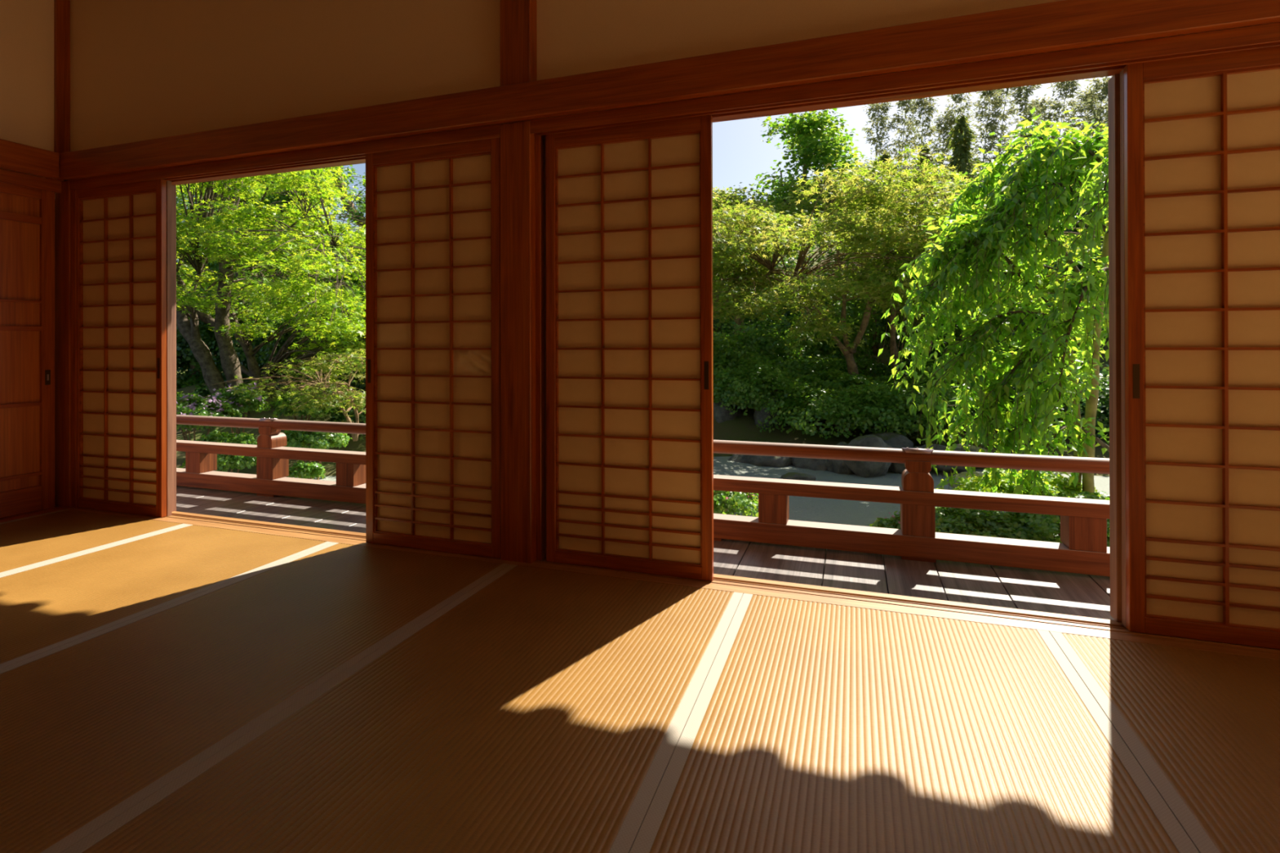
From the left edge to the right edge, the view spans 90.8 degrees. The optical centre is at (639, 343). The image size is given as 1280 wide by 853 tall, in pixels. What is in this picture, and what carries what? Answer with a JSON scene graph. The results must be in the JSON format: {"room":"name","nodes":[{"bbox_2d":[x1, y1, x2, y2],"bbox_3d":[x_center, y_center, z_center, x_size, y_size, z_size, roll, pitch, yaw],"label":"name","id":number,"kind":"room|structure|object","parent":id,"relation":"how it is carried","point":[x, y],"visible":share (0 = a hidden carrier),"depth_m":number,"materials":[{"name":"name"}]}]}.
{"room":"traditional dwelling","nodes":[
{"label":"traditional dwelling","id":0,"kind":"room"},
{"bbox_2d":[0,0,66,199],"bbox_3d":[-4.483,-1.453,0.585,0.120,1.231,6.630,0,0,19],"label":"wall","id":1,"kind":"structure","parent":0,"point":[26,26],"depth_m":3.52,"materials":[{"name":"paint"}]},
{"bbox_2d":[0,182,54,517],"bbox_3d":[-3.509,0.030,3.182,0.033,1.814,0.918,0,0,19],"label":"wooden door","id":2,"kind":"structure","parent":1,"relation":"in","point":[27,215],"depth_m":3.50,"materials":[{"name":"brown wood"}]},
{"bbox_2d":[0,168,61,193],"bbox_3d":[-4.406,-0.903,0.527,0.050,0.069,6.570,0,0,19],"label":"trim","id":3,"kind":"structure","parent":1,"relation":"attached to","point":[6,176],"depth_m":3.49,"materials":[{"name":"brown wood"}]},
{"bbox_2d":[53,0,70,155],"bbox_3d":[-3.372,-1.544,3.691,0.055,0.941,0.095,0,0,19],"label":"trim","id":4,"kind":"structure","parent":1,"relation":"attached to","point":[61,7],"depth_m":3.66,"materials":[{"name":"brown wood"}]},
{"bbox_2d":[68,0,1278,180],"bbox_3d":[-0.544,-1.507,2.789,6.130,1.131,0.070,0,0,19],"label":"wall","id":5,"kind":"structure","parent":0,"point":[140,69],"depth_m":3.04,"materials":[{"name":"paint"}]},
{"bbox_2d":[70,189,75,507],"bbox_3d":[-3.225,0.028,3.643,0.045,1.815,0.086,0,0,19],"label":"trim","id":6,"kind":"structure","parent":5,"relation":"attached to","point":[73,193],"depth_m":3.60,"materials":[{"name":"brown wood"}]},
{"bbox_2d":[69,124,500,190],"bbox_3d":[-1.912,-0.909,3.218,2.809,0.056,0.126,0,0,19],"label":"trim","id":7,"kind":"structure","parent":5,"relation":"attached to","point":[353,153],"depth_m":3.13,"materials":[{"name":"brown wood"}]},
{"bbox_2d":[500,120,536,563],"bbox_3d":[-0.507,0.093,2.751,0.147,2.069,0.147,0,0,19],"label":"pillar","id":8,"kind":"structure","parent":5,"relation":"attached to","point":[517,144],"depth_m":2.68,"materials":[{"name":"brown wood"}]},
{"bbox_2d":[499,0,537,85],"bbox_3d":[-0.520,-1.552,2.728,0.147,0.941,0.090,0,0,19],"label":"trim","id":9,"kind":"structure","parent":5,"relation":"attached to","point":[517,18],"depth_m":2.69,"materials":[{"name":"brown wood"}]},
{"bbox_2d":[535,135,544,560],"bbox_3d":[-0.426,0.019,2.722,0.025,1.815,0.057,0,0,19],"label":"trim","id":10,"kind":"structure","parent":5,"relation":"attached to","point":[540,144],"depth_m":2.70,"materials":[{"name":"brown wood"}]},
{"bbox_2d":[60,0,1279,180],"bbox_3d":[-0.460,-1.015,2.638,5.957,0.145,0.040,0,0,19],"label":"wall beam","id":11,"kind":"structure","parent":5,"relation":"attached to","point":[1063,24],"depth_m":2.35,"materials":[{"name":"brown wood"}]},
{"bbox_2d":[530,22,1279,137],"bbox_3d":[0.885,-0.918,2.271,2.804,0.056,0.126,0,0,19],"label":"door lintel","id":12,"kind":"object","parent":5,"relation":"attached to","point":[1104,60],"depth_m":2.19,"materials":[{"name":"brown wood"}]},
{"bbox_3d":[1.264,1.066,-1.469,12.270,0.195,6.630,0,0,19],"label":"floor","id":13,"kind":"structure","parent":0,"visible":0},
{"bbox_2d":[0,509,187,575],"bbox_3d":[-3.092,0.960,2.499,0.963,0.055,1.914,0,0,19],"label":"mat","id":14,"kind":"object","parent":13,"relation":"on","point":[27,542],"visible":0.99,"depth_m":3.08,"materials":[{"name":"wicker"}]},
{"bbox_2d":[0,524,333,669],"bbox_3d":[-2.188,0.957,2.193,0.942,0.055,1.914,0,0,19],"label":"mat","id":15,"kind":"object","parent":13,"relation":"on","point":[44,607],"visible":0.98,"depth_m":2.47,"materials":[{"name":"wicker"}]},
{"bbox_2d":[0,542,510,852],"bbox_3d":[-1.295,0.954,1.891,0.938,0.055,1.914,0,0,19],"label":"mat","id":16,"kind":"object","parent":13,"relation":"on","point":[92,726],"visible":0.98,"depth_m":1.76,"materials":[{"name":"wicker"}]},
{"bbox_2d":[61,564,743,852],"bbox_3d":[-0.387,0.951,1.583,0.976,0.055,1.914,0,0,19],"label":"mat","id":17,"kind":"object","parent":13,"relation":"on","point":[536,710],"visible":1,"depth_m":1.47,"materials":[{"name":"wicker"}]},
{"bbox_2d":[62,506,1279,660],"bbox_3d":[-0.495,0.987,2.717,5.805,0.120,0.162,0,0,19],"label":"trim","id":18,"kind":"structure","parent":13,"relation":"on","point":[997,615],"depth_m":2.31,"materials":[{"name":"brown wood"}]},
{"bbox_2d":[75,178,166,517],"bbox_3d":[-2.897,0.027,3.504,0.716,1.815,0.028,0,0,19],"label":"screen","id":19,"kind":"object","parent":18,"relation":"on","point":[121,228],"visible":1,"depth_m":3.51,"materials":[{"name":"beige paper"}]},
{"bbox_2d":[166,180,171,516],"bbox_3d":[-2.889,0.028,3.535,0.713,1.817,0.024,0,0,19],"label":"wooden shutter","id":20,"kind":"object","parent":18,"relation":"on","point":[168,183],"visible":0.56,"depth_m":3.42,"materials":[{"name":"brown wood"}]},
{"bbox_2d":[171,184,176,511],"bbox_3d":[-2.936,0.028,3.615,0.720,1.817,0.046,0,0,19],"label":"wooden shutter","id":21,"kind":"object","parent":18,"relation":"on","point":[173,187],"visible":0.14,"depth_m":3.51,"materials":[{"name":"brown wood"}]},
{"bbox_2d":[365,137,501,559],"bbox_3d":[-0.937,0.021,2.842,0.716,1.815,0.030,0,0,19],"label":"screen","id":22,"kind":"object","parent":18,"relation":"on","point":[433,213],"visible":0.99,"depth_m":2.85,"materials":[{"name":"beige paper"}]},
{"bbox_2d":[543,137,546,559],"bbox_3d":[-0.065,0.019,2.617,0.722,1.817,0.030,0,0,19],"label":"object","id":23,"kind":"object","parent":18,"relation":"on","point":[544,142],"visible":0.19,"depth_m":2.72,"materials":[{"name":"brown wood"}]},
{"bbox_2d":[545,115,713,581],"bbox_3d":[-0.056,0.018,2.578,0.716,1.815,0.028,0,0,19],"label":"screen","id":24,"kind":"object","parent":18,"relation":"on","point":[629,336],"visible":1,"depth_m":2.58,"materials":[{"name":"beige paper"}]},
{"bbox_2d":[1107,73,1121,622],"bbox_3d":[1.929,0.014,1.999,0.728,1.817,0.060,0,0,19],"label":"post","id":25,"kind":"object","parent":18,"relation":"on","point":[1113,83],"visible":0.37,"depth_m":2.09,"materials":[{"name":"brown wood"}]},
{"bbox_2d":[1120,68,1126,627],"bbox_3d":[1.915,0.013,1.948,0.712,1.817,0.032,0,0,19],"label":"wooden shutter","id":26,"kind":"object","parent":18,"relation":"on","point":[1122,73],"visible":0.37,"depth_m":2.06,"materials":[{"name":"brown wood"}]},
{"bbox_2d":[1124,45,1279,649],"bbox_3d":[1.904,0.012,1.914,0.716,1.815,0.028,0,0,19],"label":"screen","id":27,"kind":"object","parent":18,"relation":"on","point":[1202,133],"visible":1,"depth_m":1.97,"materials":[{"name":"beige paper"}]},
{"bbox_2d":[629,593,1199,852],"bbox_3d":[0.539,0.949,1.270,0.976,0.055,1.914,0,0,19],"label":"mat","id":28,"kind":"object","parent":13,"relation":"on","point":[811,727],"visible":1,"depth_m":1.42,"materials":[{"name":"wicker"}]},
{"bbox_2d":[1048,631,1279,852],"bbox_3d":[1.457,0.946,0.959,0.958,0.055,1.914,0,0,19],"label":"mat","id":29,"kind":"object","parent":13,"relation":"on","point":[1203,726],"visible":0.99,"depth_m":1.52,"materials":[{"name":"wicker"}]},
{"bbox_3d":[-4.475,0.172,0.633,0.095,2.019,6.730,0,0,19],"label":"wall","id":30,"kind":"structure","parent":0,"visible":0},
{"bbox_2d":[54,180,70,506],"bbox_3d":[-3.306,0.101,3.699,0.145,2.069,0.147,0,0,19],"label":"trim","id":31,"kind":"structure","parent":30,"relation":"attached to","point":[62,201],"depth_m":3.62,"materials":[{"name":"brown wood"}]},
{"bbox_3d":[0.210,-0.466,-4.568,12.310,3.250,0.120,0,0,19],"label":"wall","id":32,"kind":"structure","parent":0,"visible":0},
{"bbox_2d":[0,138,59,178],"bbox_3d":[-4.359,-1.010,0.490,0.053,0.145,6.530,0,0,19],"label":"trim","id":33,"kind":"structure","parent":32,"relation":"attached to","point":[15,157],"depth_m":3.44,"materials":[{"name":"brown wood"}]},
{"label":"outside","id":34,"kind":"structure","parent":0,"visible":0},
{"bbox_2d":[176,200,1109,477],"bbox_3d":[12.487,-7.648,36.958,120.000,18.782,72.000,0,0,19],"label":"hill","id":35,"kind":"structure","parent":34,"point":[743,428],"depth_m":9.90,"materials":[{"name":"green plant"}]},
{"bbox_2d":[176,279,234,386],"bbox_3d":[-9.452,-0.166,13.421,1.716,2.490,1.449,0,0,32],"label":"evergreen tree","id":36,"kind":"object","parent":35,"relation":"on","point":[185,357],"visible":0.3,"depth_m":13.08,"materials":[{"name":"green plant"}]},
{"bbox_2d":[176,176,276,394],"bbox_3d":[-7.376,-1.233,10.419,2.513,5.082,4.792,0,0,-41],"label":"maple tree","id":37,"kind":"object","parent":35,"relation":"on","point":[188,329],"visible":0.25,"depth_m":10.27,"materials":[{"name":"green plant"}]},
{"bbox_2d":[189,195,280,327],"bbox_3d":[-9.655,-1.591,15.515,2.888,4.556,2.107,0,0,25],"label":"evergreen tree","id":38,"kind":"object","parent":35,"relation":"on","point":[215,266],"visible":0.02,"depth_m":15.11,"materials":[{"name":"green plant"}]},
{"bbox_2d":[198,292,279,382],"bbox_3d":[-8.514,0.095,13.398,1.687,2.413,1.695,0,0,-42],"label":"evergreen tree","id":39,"kind":"object","parent":35,"relation":"on","point":[238,349],"visible":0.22,"depth_m":13.11,"materials":[{"name":"green plant"}]},
{"bbox_2d":[208,382,271,434],"bbox_3d":[-5.318,1.067,8.380,0.751,1.100,0.700,0,0,-8],"label":"shrub","id":40,"kind":"object","parent":35,"relation":"on","point":[238,403],"visible":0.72,"depth_m":8.20,"materials":[{"name":"green plant"}]},
{"bbox_2d":[176,179,342,327],"bbox_3d":[-8.918,-2.930,14.226,6.829,6.422,3.276,0,0,23],"label":"maple tree","id":41,"kind":"object","parent":35,"relation":"on","point":[184,188],"visible":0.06,"depth_m":13.20,"materials":[{"name":"green plant"}]},
{"bbox_2d":[176,165,365,417],"bbox_3d":[-5.696,-1.136,9.728,7.184,5.419,3.631,0,0,42],"label":"maple tree","id":42,"kind":"object","parent":35,"relation":"on","point":[280,246],"visible":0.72,"depth_m":8.15,"materials":[{"name":"green plant"}]},
{"bbox_2d":[182,282,365,408],"bbox_3d":[-6.421,0.229,11.347,7.154,2.835,2.694,0,0,32],"label":"maple tree","id":43,"kind":"object","parent":35,"relation":"on","point":[254,371],"visible":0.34,"depth_m":10.99,"materials":[{"name":"green plant"}]},
{"bbox_2d":[246,181,322,320],"bbox_3d":[-9.289,-1.935,16.203,2.348,4.959,1.909,0,0,-3],"label":"evergreen tree","id":44,"kind":"object","parent":35,"relation":"on","point":[269,197],"visible":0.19,"depth_m":15.64,"materials":[{"name":"green plant"}]},
{"bbox_2d":[204,342,365,441],"bbox_3d":[-4.410,0.695,8.403,3.765,1.465,2.388,0,0,32],"label":"maple tree","id":45,"kind":"object","parent":35,"relation":"on","point":[326,392],"visible":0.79,"depth_m":7.91,"materials":[{"name":"green plant"}]},
{"bbox_2d":[258,311,339,395],"bbox_3d":[-6.589,0.252,12.399,1.617,2.098,1.722,0,0,-29],"label":"evergreen tree","id":46,"kind":"object","parent":35,"relation":"on","point":[268,347],"visible":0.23,"depth_m":11.91,"materials":[{"name":"green plant"}]},
{"bbox_2d":[269,390,335,421],"bbox_3d":[-4.748,1.018,8.858,0.889,0.795,0.751,0,0,26],"label":"shrub","id":47,"kind":"object","parent":35,"relation":"on","point":[286,411],"visible":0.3,"depth_m":8.66,"materials":[{"name":"green plant"}]},
{"bbox_2d":[273,164,365,245],"bbox_3d":[-8.050,-1.855,15.891,7.405,6.265,2.703,0,0,37],"label":"broadleaf tree","id":48,"kind":"object","parent":35,"relation":"on","point":[353,211],"visible":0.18,"depth_m":14.99,"materials":[{"name":"green plant"}]},
{"bbox_2d":[311,280,365,391],"bbox_3d":[-5.754,0.114,12.490,1.707,2.774,1.574,0,0,32],"label":"evergreen tree","id":49,"kind":"object","parent":35,"relation":"on","point":[353,384],"visible":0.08,"depth_m":12.11,"materials":[{"name":"green plant"}]},
{"bbox_2d":[316,230,365,353],"bbox_3d":[-6.509,-0.987,14.428,2.495,3.336,1.761,0,0,36],"label":"evergreen tree","id":50,"kind":"object","parent":35,"relation":"on","point":[358,254],"visible":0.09,"depth_m":13.94,"materials":[{"name":"green plant"}]},
{"bbox_2d":[327,399,365,423],"bbox_3d":[-4.026,1.054,9.198,1.023,0.576,0.846,0,0,19],"label":"shrub","id":51,"kind":"object","parent":35,"relation":"on","point":[337,417],"visible":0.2,"depth_m":8.91,"materials":[{"name":"green plant"}]},
{"bbox_2d":[713,337,773,380],"bbox_3d":[1.660,0.466,12.334,1.993,1.222,1.772,0,0,-12],"label":"shrub","id":52,"kind":"object","parent":35,"relation":"on","point":[729,357],"visible":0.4,"depth_m":11.85,"materials":[{"name":"green plant"}]},
{"bbox_2d":[712,225,784,338],"bbox_3d":[2.412,-1.250,18.221,3.343,5.165,3.543,0,0,-36],"label":"evergreen tree","id":53,"kind":"object","parent":35,"relation":"on","point":[716,322],"visible":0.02,"depth_m":17.42,"materials":[{"name":"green plant"}]},
{"bbox_2d":[712,315,791,359],"bbox_3d":[2.157,0.373,14.359,2.461,2.090,2.004,0,0,8],"label":"shrub","id":54,"kind":"object","parent":35,"relation":"on","point":[742,326],"visible":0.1,"depth_m":13.88,"materials":[{"name":"green plant"}]},
{"bbox_2d":[712,182,815,342],"bbox_3d":[2.202,-1.647,15.098,3.938,4.563,3.677,0,0,8],"label":"broadleaf tree","id":55,"kind":"object","parent":35,"relation":"on","point":[720,198],"visible":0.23,"depth_m":14.33,"materials":[{"name":"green plant"}]},
{"bbox_2d":[713,351,816,415],"bbox_3d":[1.886,0.729,10.755,1.825,1.153,1.644,0,0,-14],"label":"shrub","id":56,"kind":"object","parent":35,"relation":"on","point":[736,387],"visible":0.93,"depth_m":10.35,"materials":[{"name":"green plant"}]},
{"bbox_2d":[720,230,833,346],"bbox_3d":[3.845,-1.060,18.301,3.833,4.877,2.965,0,0,16],"label":"evergreen tree","id":57,"kind":"object","parent":35,"relation":"on","point":[793,261],"visible":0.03,"depth_m":17.54,"materials":[{"name":"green plant"}]},
{"bbox_2d":[731,310,844,368],"bbox_3d":[3.187,0.285,14.248,2.830,2.192,2.086,0,0,19],"label":"shrub","id":58,"kind":"object","parent":35,"relation":"on","point":[771,337],"visible":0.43,"depth_m":13.75,"materials":[{"name":"green plant"}]},
{"bbox_2d":[712,199,866,357],"bbox_3d":[1.764,-0.796,10.893,3.654,3.689,5.754,0,0,-9],"label":"maple tree","id":59,"kind":"object","parent":35,"relation":"on","point":[756,288],"visible":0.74,"depth_m":10.01,"materials":[{"name":"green plant"}]},
{"bbox_2d":[744,107,871,341],"bbox_3d":[4.534,-3.074,16.451,3.329,6.051,3.977,0,0,28],"label":"broadleaf tree","id":60,"kind":"object","parent":35,"relation":"on","point":[807,132],"visible":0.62,"depth_m":15.54,"materials":[{"name":"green plant"}]},
{"bbox_2d":[747,352,892,384],"bbox_3d":[3.346,0.542,13.069,2.846,0.709,2.809,0,0,-24],"label":"shrub","id":61,"kind":"object","parent":35,"relation":"on","point":[797,366],"visible":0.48,"depth_m":12.37,"materials":[{"name":"green plant"}]},
{"bbox_2d":[764,241,899,347],"bbox_3d":[5.224,-1.017,17.186,3.632,4.752,2.797,0,0,19],"label":"evergreen tree","id":62,"kind":"object","parent":35,"relation":"on","point":[812,248],"visible":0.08,"depth_m":17.19,"materials":[{"name":"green plant"}]},
{"bbox_2d":[784,293,888,369],"bbox_3d":[4.523,-0.218,14.398,2.420,2.475,2.076,0,0,24],"label":"shrub","id":63,"kind":"object","parent":35,"relation":"on","point":[852,313],"visible":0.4,"depth_m":13.87,"materials":[{"name":"green plant"}]},
{"bbox_2d":[783,368,890,396],"bbox_3d":[3.391,0.817,11.086,1.832,0.736,1.472,0,0,38],"label":"shrub","id":64,"kind":"object","parent":35,"relation":"on","point":[837,380],"visible":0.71,"depth_m":10.85,"materials":[{"name":"green plant"}]},
{"bbox_2d":[755,377,973,439],"bbox_3d":[3.247,0.981,9.853,2.731,0.858,2.856,0,0,-22],"label":"shrub","id":65,"kind":"object","parent":35,"relation":"on","point":[842,406],"visible":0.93,"depth_m":9.24,"materials":[{"name":"green plant"}]},
{"bbox_2d":[772,157,961,355],"bbox_3d":[5.740,-1.906,14.594,4.845,4.376,4.925,0,0,35],"label":"maple tree","id":66,"kind":"object","parent":35,"relation":"on","point":[810,206],"visible":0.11,"depth_m":14.12,"materials":[{"name":"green plant"}]},
{"bbox_2d":[849,102,899,228],"bbox_3d":[8.005,-4.902,21.623,2.026,7.115,2.143,0,0,-5],"label":"bamboo","id":67,"kind":"object","parent":35,"relation":"on","point":[873,108],"visible":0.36,"depth_m":21.58,"materials":[{"name":"green plant"}]},
{"bbox_2d":[753,141,1051,374],"bbox_3d":[4.308,-1.121,10.431,4.794,4.148,6.538,0,0,11],"label":"maple tree","id":68,"kind":"object","parent":35,"relation":"on","point":[906,229],"visible":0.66,"depth_m":8.55,"materials":[{"name":"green plant"}]},
{"bbox_2d":[887,99,920,180],"bbox_3d":[9.170,-5.341,22.150,2.076,7.428,2.086,0,0,-34],"label":"bamboo","id":69,"kind":"object","parent":35,"relation":"on","point":[901,103],"visible":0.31,"depth_m":22.11,"materials":[{"name":"green plant"}]},
{"bbox_2d":[859,373,982,436],"bbox_3d":[4.345,0.903,9.670,2.108,0.872,1.826,0,0,11],"label":"shrub","id":70,"kind":"object","parent":35,"relation":"on","point":[948,394],"visible":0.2,"depth_m":9.44,"materials":[{"name":"green plant"}]},
{"bbox_2d":[897,97,946,193],"bbox_3d":[9.236,-4.819,20.805,2.183,7.222,2.128,0,0,-12],"label":"bamboo","id":71,"kind":"object","parent":35,"relation":"on","point":[919,102],"visible":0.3,"depth_m":20.82,"materials":[{"name":"green plant"}]},
{"bbox_2d":[899,355,982,400],"bbox_3d":[5.025,0.687,10.538,1.165,0.981,1.200,0,0,-33],"label":"shrub","id":72,"kind":"object","parent":35,"relation":"on","point":[929,366],"visible":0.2,"depth_m":10.46,"materials":[{"name":"green plant"}]},
{"bbox_2d":[929,108,962,176],"bbox_3d":[10.523,-5.041,22.406,2.200,6.546,2.061,0,0,19],"label":"bamboo","id":73,"kind":"object","parent":35,"relation":"on","point":[939,123],"visible":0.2,"depth_m":22.34,"materials":[{"name":"green plant"}]},
{"bbox_2d":[906,418,996,450],"bbox_3d":[4.444,1.346,9.056,1.362,0.540,1.060,0,0,19],"label":"shrub","id":74,"kind":"object","parent":35,"relation":"on","point":[913,438],"visible":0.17,"depth_m":8.83,"materials":[{"name":"green plant"}]},
{"bbox_2d":[936,91,986,173],"bbox_3d":[10.863,-5.500,21.909,1.990,7.741,2.128,0,0,-15],"label":"bamboo","id":75,"kind":"object","parent":35,"relation":"on","point":[954,97],"visible":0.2,"depth_m":21.97,"materials":[{"name":"green plant"}]},
{"bbox_2d":[943,113,985,184],"bbox_3d":[8.275,-2.929,16.178,1.877,5.954,1.682,0,0,43],"label":"conifer tree","id":76,"kind":"object","parent":35,"relation":"on","point":[962,144],"visible":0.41,"depth_m":16.09,"materials":[{"name":"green plant"}]},
{"bbox_2d":[843,166,1102,376],"bbox_3d":[5.581,-1.161,10.968,3.982,4.333,6.566,0,0,16],"label":"maple tree","id":77,"kind":"object","parent":35,"relation":"on","point":[893,347],"visible":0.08,"depth_m":10.39,"materials":[{"name":"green plant"}]},
{"bbox_2d":[968,88,1012,178],"bbox_3d":[11.228,-5.057,20.602,2.034,7.320,2.077,0,0,19],"label":"bamboo","id":78,"kind":"object","parent":35,"relation":"on","point":[987,95],"visible":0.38,"depth_m":20.73,"materials":[{"name":"green plant"}]},
{"bbox_2d":[931,307,1049,374],"bbox_3d":[7.102,0.145,12.625,2.506,2.116,2.024,0,0,15],"label":"shrub","id":79,"kind":"object","parent":35,"relation":"on","point":[957,335],"visible":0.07,"depth_m":12.46,"materials":[{"name":"green plant"}]},
{"bbox_2d":[972,87,1022,170],"bbox_3d":[12.291,-5.712,21.913,2.142,7.625,2.064,0,0,-19],"label":"bamboo","id":80,"kind":"object","parent":35,"relation":"on","point":[1006,92],"visible":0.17,"depth_m":21.93,"materials":[{"name":"green plant"}]},
{"bbox_2d":[995,83,1045,165],"bbox_3d":[11.765,-4.839,19.689,1.964,6.964,1.980,0,0,-20],"label":"bamboo","id":81,"kind":"object","parent":35,"relation":"on","point":[1019,91],"visible":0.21,"depth_m":19.50,"materials":[{"name":"green plant"}]},
{"bbox_2d":[979,193,1106,353],"bbox_3d":[8.044,-1.143,12.336,4.477,3.353,2.668,0,0,-14],"label":"maple tree","id":82,"kind":"object","parent":35,"relation":"on","point":[1049,291],"visible":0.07,"depth_m":12.25,"materials":[{"name":"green plant"}]},
{"bbox_2d":[1031,79,1085,151],"bbox_3d":[13.418,-5.252,20.324,2.020,6.938,2.057,0,0,19],"label":"bamboo","id":83,"kind":"object","parent":35,"relation":"on","point":[1073,83],"visible":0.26,"depth_m":20.24,"materials":[{"name":"green plant"}]},
{"bbox_2d":[1038,364,1109,438],"bbox_3d":[6.956,0.850,9.267,2.497,1.109,1.780,0,0,26],"label":"shrub","id":84,"kind":"object","parent":35,"relation":"on","point":[1104,397],"visible":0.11,"depth_m":8.87,"materials":[{"name":"green plant"}]},
{"bbox_2d":[1060,84,1104,225],"bbox_3d":[14.337,-5.310,20.827,2.142,6.312,2.186,0,0,11],"label":"bamboo","id":85,"kind":"object","parent":35,"relation":"on","point":[1084,95],"visible":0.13,"depth_m":20.81,"materials":[{"name":"green plant"}]},
{"bbox_2d":[1076,75,1111,260],"bbox_3d":[13.638,-4.880,19.245,2.168,6.396,1.937,0,0,35],"label":"bamboo","id":86,"kind":"object","parent":35,"relation":"on","point":[1100,108],"visible":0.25,"depth_m":18.95,"materials":[{"name":"green plant"}]},
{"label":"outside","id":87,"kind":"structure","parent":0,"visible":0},
{"bbox_2d":[293,456,1109,536],"bbox_3d":[3.212,1.748,6.353,26.000,0.158,8.900,0,0,19],"label":"pond","id":88,"kind":"structure","parent":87,"point":[855,513],"depth_m":7.28,"materials":[{"name":"grey liquid"}]},
{"bbox_2d":[176,394,247,440],"bbox_3d":[-5.264,1.148,7.506,0.986,1.164,0.817,0,0,34],"label":"shrub","id":89,"kind":"object","parent":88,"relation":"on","point":[200,406],"visible":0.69,"depth_m":7.39,"materials":[{"name":"green plant"}]},
{"bbox_2d":[179,429,257,472],"bbox_3d":[-4.350,1.321,6.656,0.962,0.812,0.696,0,0,19],"label":"shrub","id":90,"kind":"object","parent":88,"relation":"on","point":[239,462],"visible":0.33,"depth_m":6.49,"materials":[{"name":"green plant"}]},
{"bbox_2d":[288,460,325,479],"bbox_3d":[-3.549,1.485,6.689,0.403,0.477,0.386,0,0,-25],"label":"shrub","id":91,"kind":"object","parent":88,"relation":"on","point":[308,470],"visible":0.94,"depth_m":6.60,"materials":[{"name":"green plant"}]},
{"bbox_2d":[280,430,351,479],"bbox_3d":[-3.712,1.329,7.153,0.824,0.794,0.696,0,0,-7],"label":"shrub","id":92,"kind":"object","parent":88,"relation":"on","point":[301,439],"visible":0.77,"depth_m":6.98,"materials":[{"name":"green plant"}]},
{"bbox_2d":[176,485,1115,620],"bbox_3d":[-0.545,1.338,3.212,9.700,0.741,0.740,0,0,19],"label":"floor","id":93,"kind":"structure","parent":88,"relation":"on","point":[1084,595],"depth_m":2.69,"materials":[{"name":"brown wood"}]},
{"bbox_2d":[176,414,1110,576],"bbox_3d":[-0.475,0.721,3.424,9.500,0.496,0.132,0,0,19],"label":"balustrade","id":94,"kind":"object","parent":93,"relation":"on","point":[1083,548],"visible":0.47,"depth_m":2.88,"materials":[{"name":"brown wood"}]},
{"bbox_2d":[713,396,741,422],"bbox_3d":[1.415,1.322,10.736,0.854,0.878,0.778,0,0,-29],"label":"rock","id":95,"kind":"object","parent":88,"relation":"on","point":[721,415],"visible":0.22,"depth_m":10.37,"materials":[{"name":"stone"}]},
{"bbox_2d":[713,490,758,517],"bbox_3d":[0.654,1.386,5.057,0.708,0.650,0.591,0,0,4],"label":"shrub","id":96,"kind":"object","parent":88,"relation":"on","point":[722,500],"visible":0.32,"depth_m":4.86,"materials":[{"name":"green plant"}]},
{"bbox_2d":[728,441,792,467],"bbox_3d":[1.794,1.672,9.026,0.939,0.494,0.838,0,0,45],"label":"rock","id":97,"kind":"object","parent":88,"relation":"on","point":[758,460],"visible":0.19,"depth_m":8.62,"materials":[{"name":"stone"}]},
{"bbox_2d":[791,457,827,471],"bbox_3d":[2.400,1.643,8.584,0.664,0.447,0.590,0,0,19],"label":"rock","id":98,"kind":"object","parent":88,"relation":"on","point":[811,464],"visible":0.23,"depth_m":8.40,"materials":[{"name":"stone"}]},
{"bbox_2d":[824,441,853,474],"bbox_3d":[2.669,1.550,8.282,0.492,0.524,0.554,0,0,-5],"label":"rock","id":99,"kind":"object","parent":88,"relation":"on","point":[837,466],"visible":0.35,"depth_m":8.10,"materials":[{"name":"stone"}]},
{"bbox_2d":[843,435,893,477],"bbox_3d":[2.941,1.494,8.093,0.527,0.659,0.656,0,0,43],"label":"rock","id":100,"kind":"object","parent":88,"relation":"on","point":[861,468],"visible":0.62,"depth_m":7.91,"materials":[{"name":"stone"}]},
{"bbox_2d":[868,431,913,448],"bbox_3d":[3.465,1.476,8.967,0.687,0.435,0.627,0,0,-3],"label":"rock","id":101,"kind":"object","parent":88,"relation":"on","point":[895,440],"visible":0.34,"depth_m":8.77,"materials":[{"name":"stone"}]},
{"bbox_2d":[913,444,975,472],"bbox_3d":[3.951,1.494,8.153,0.829,0.366,0.611,0,0,19],"label":"rock","id":102,"kind":"object","parent":88,"relation":"on","point":[947,468],"visible":0.23,"depth_m":8.04,"materials":[{"name":"stone"}]},
{"bbox_2d":[877,106,1109,496],"bbox_3d":[3.570,-0.192,5.328,2.647,3.759,2.498,0,0,45],"label":"cherry tree","id":103,"kind":"object","parent":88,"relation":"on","point":[1032,412],"visible":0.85,"depth_m":5.07,"materials":[{"name":"green plant"}]},
{"bbox_2d":[935,506,1057,542],"bbox_3d":[2.353,1.410,4.370,0.987,0.595,0.897,0,0,37],"label":"shrub","id":104,"kind":"object","parent":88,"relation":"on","point":[989,523],"visible":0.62,"depth_m":4.21,"materials":[{"name":"green plant"}]},
{"bbox_2d":[948,467,1106,512],"bbox_3d":[3.346,1.401,5.495,1.352,0.614,0.950,0,0,6],"label":"shrub","id":105,"kind":"object","parent":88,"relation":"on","point":[1057,482],"visible":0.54,"depth_m":5.32,"materials":[{"name":"green plant"}]},
{"bbox_2d":[1004,491,1109,546],"bbox_3d":[2.978,1.353,4.158,1.158,0.706,0.993,0,0,-7],"label":"shrub","id":106,"kind":"object","parent":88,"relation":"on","point":[1046,525],"visible":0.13,"depth_m":4.07,"materials":[{"name":"green plant"}]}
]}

